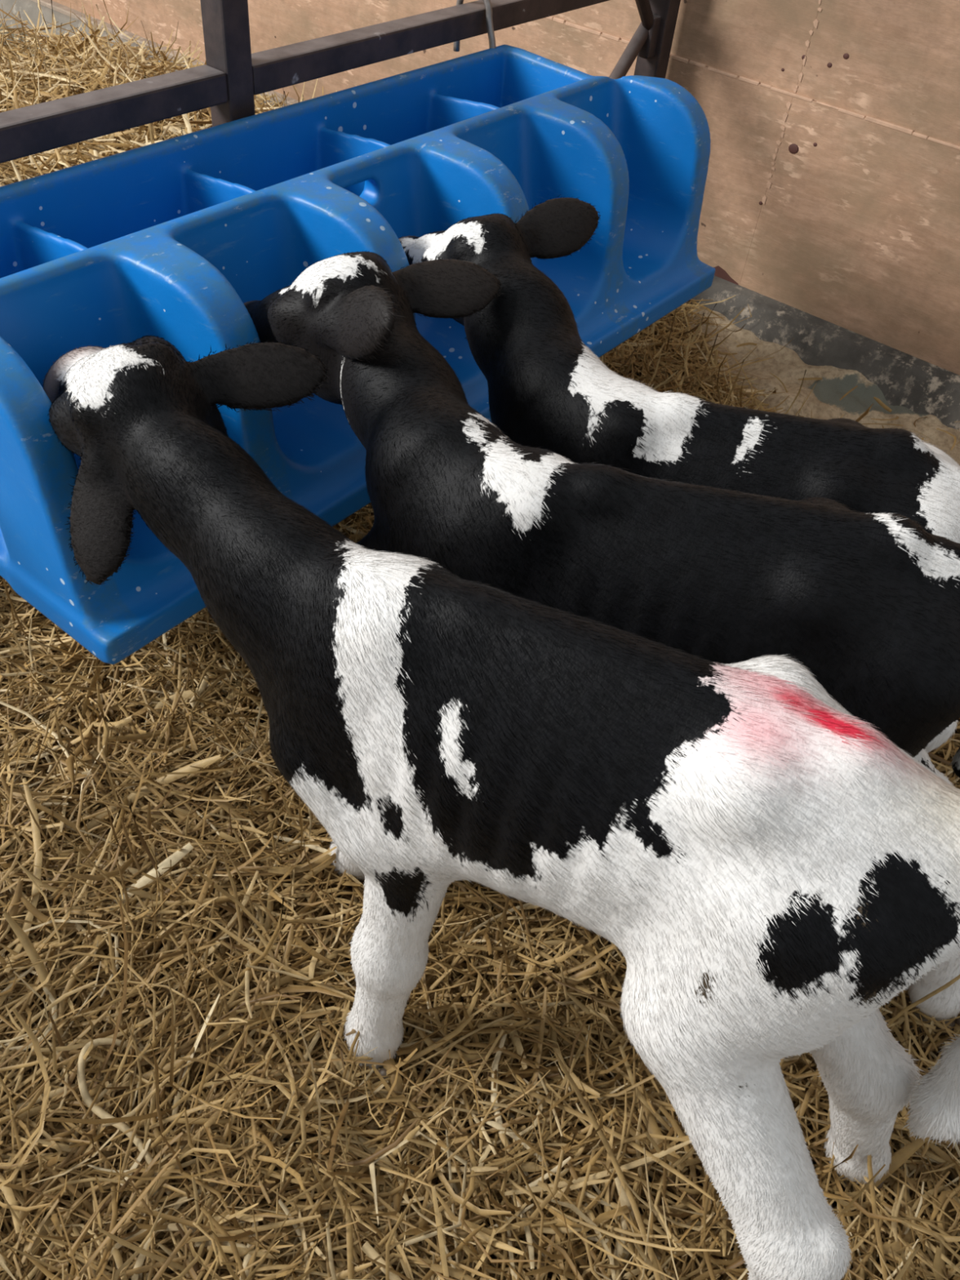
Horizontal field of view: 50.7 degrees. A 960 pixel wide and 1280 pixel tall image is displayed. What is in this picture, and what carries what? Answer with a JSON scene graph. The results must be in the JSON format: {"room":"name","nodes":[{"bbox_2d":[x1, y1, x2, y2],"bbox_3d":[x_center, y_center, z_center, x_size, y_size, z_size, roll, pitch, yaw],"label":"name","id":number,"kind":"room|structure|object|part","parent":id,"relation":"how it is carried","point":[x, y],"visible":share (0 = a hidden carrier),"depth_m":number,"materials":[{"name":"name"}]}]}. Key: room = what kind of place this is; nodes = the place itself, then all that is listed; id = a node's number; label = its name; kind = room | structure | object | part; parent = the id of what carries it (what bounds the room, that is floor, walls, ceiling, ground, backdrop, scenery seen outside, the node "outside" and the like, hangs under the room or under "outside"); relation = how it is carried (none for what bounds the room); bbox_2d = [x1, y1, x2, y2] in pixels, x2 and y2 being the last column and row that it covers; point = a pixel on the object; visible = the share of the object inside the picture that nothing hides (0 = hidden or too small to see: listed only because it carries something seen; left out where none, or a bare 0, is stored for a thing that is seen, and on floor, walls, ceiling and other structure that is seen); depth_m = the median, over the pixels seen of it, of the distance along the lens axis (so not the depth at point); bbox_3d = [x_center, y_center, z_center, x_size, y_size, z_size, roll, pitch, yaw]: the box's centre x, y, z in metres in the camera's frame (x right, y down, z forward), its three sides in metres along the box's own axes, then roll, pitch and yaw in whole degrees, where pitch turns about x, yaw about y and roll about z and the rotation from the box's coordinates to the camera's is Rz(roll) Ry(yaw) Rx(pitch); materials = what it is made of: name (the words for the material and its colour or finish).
{"room":"farm building","nodes":[
{"label":"farm building","id":0,"kind":"room"},
{"bbox_2d":[0,23,959,591],"bbox_3d":[-1.440,-0.197,1.749,7.800,0.068,4.448,33,51,23],"label":"floor","id":1,"kind":"structure","parent":0,"point":[824,402],"depth_m":2.44,"materials":[{"name":"grey concrete"}]},
{"bbox_2d":[0,0,337,577],"bbox_3d":[-2.089,-0.695,1.921,2.703,0.420,4.350,33,51,23],"label":"bedding","id":2,"kind":"object","parent":1,"relation":"on","point":[26,79],"visible":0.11,"depth_m":2.96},
{"bbox_2d":[0,0,680,163],"bbox_3d":[-0.483,-0.696,1.492,0.085,1.270,2.960,33,51,23],"label":"metal railing","id":3,"kind":"object","parent":1,"relation":"on","point":[231,77],"visible":0.44,"depth_m":1.55,"materials":[{"name":"metal"}]},
{"bbox_3d":[-0.890,-0.431,1.067,0.048,0.043,1.580,33,51,23],"label":"rail","id":4,"kind":"part","parent":3,"relation":"part of","materials":[{"name":"metal"}]},
{"bbox_2d":[0,0,715,664],"bbox_3d":[-0.187,-0.619,1.602,0.569,0.478,1.457,33,51,23],"label":"trough","id":5,"kind":"object","parent":3,"relation":"hanging from","point":[170,239],"visible":0.66,"depth_m":1.45,"materials":[{"name":"blue plastic"}]},
{"bbox_3d":[-0.235,-0.648,1.621,0.281,0.300,1.416,33,51,23],"label":"tank","id":6,"kind":"part","parent":5,"relation":"part of","materials":[{"name":"blue plastic"}]},
{"bbox_3d":[0.008,-1.172,1.906,0.048,0.043,1.189,33,51,23],"label":"rail","id":7,"kind":"part","parent":3,"relation":"part of","materials":[{"name":"metal"}]},
{"bbox_3d":[0.387,-1.378,2.315,0.030,0.085,0.035,33,51,23],"label":"gusset plate","id":8,"kind":"part","parent":3,"relation":"part of","materials":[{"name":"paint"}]},
{"bbox_3d":[0.413,-1.421,2.315,0.060,1.270,0.052,33,51,23],"label":"post","id":9,"kind":"part","parent":3,"relation":"part of","materials":[{"name":"metal"}]},
{"bbox_2d":[0,295,959,1279],"bbox_3d":[0.220,0.829,0.782,3.252,0.310,4.333,33,51,23],"label":"bedding","id":10,"kind":"object","parent":1,"relation":"on","point":[166,892],"visible":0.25,"depth_m":1.17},
{"bbox_2d":[76,1037,171,1195],"bbox_3d":[-0.386,0.514,1.091,0.076,0.036,0.181,-12,48,-18],"label":"stalk","id":11,"kind":"object","parent":10,"relation":"on","point":[100,1112],"visible":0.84,"depth_m":1.09,"materials":[{"name":"beige plant"}]},
{"bbox_2d":[41,334,959,1279],"bbox_3d":[-0.061,0.165,1.080,1.234,0.725,0.346,33,51,23],"label":"calf","id":12,"kind":"object","parent":10,"relation":"on","point":[768,870],"visible":0.91,"depth_m":0.81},
{"bbox_2d":[243,250,959,1035],"bbox_3d":[0.117,0.010,1.245,1.215,0.738,0.413,33,51,23],"label":"calf","id":13,"kind":"object","parent":10,"relation":"on","point":[868,603],"visible":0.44,"depth_m":0.98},
{"bbox_2d":[398,193,959,752],"bbox_3d":[0.203,-0.154,1.448,1.021,0.694,0.405,33,51,23],"label":"calf","id":14,"kind":"object","parent":10,"relation":"on","point":[547,389],"visible":0.36,"depth_m":1.20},
{"bbox_2d":[52,0,959,375],"bbox_3d":[-0.008,-2.200,2.305,8.000,2.300,0.122,33,51,23],"label":"wall","id":15,"kind":"structure","parent":0,"point":[832,193],"depth_m":2.37,"materials":[{"name":"brown wood"}]},
{"bbox_2d":[31,0,300,105],"bbox_3d":[-1.329,-2.180,3.609,3.950,0.018,0.039,33,51,23],"label":"trim","id":16,"kind":"structure","parent":15,"relation":"attached to","point":[56,6],"depth_m":3.57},
{"bbox_2d":[0,0,959,431],"bbox_3d":[-0.164,-1.355,3.015,7.960,0.103,0.120,33,51,23],"label":"trim","id":17,"kind":"structure","parent":15,"relation":"attached to","point":[918,385],"depth_m":2.49,"materials":[{"name":"concrete"}]}
]}

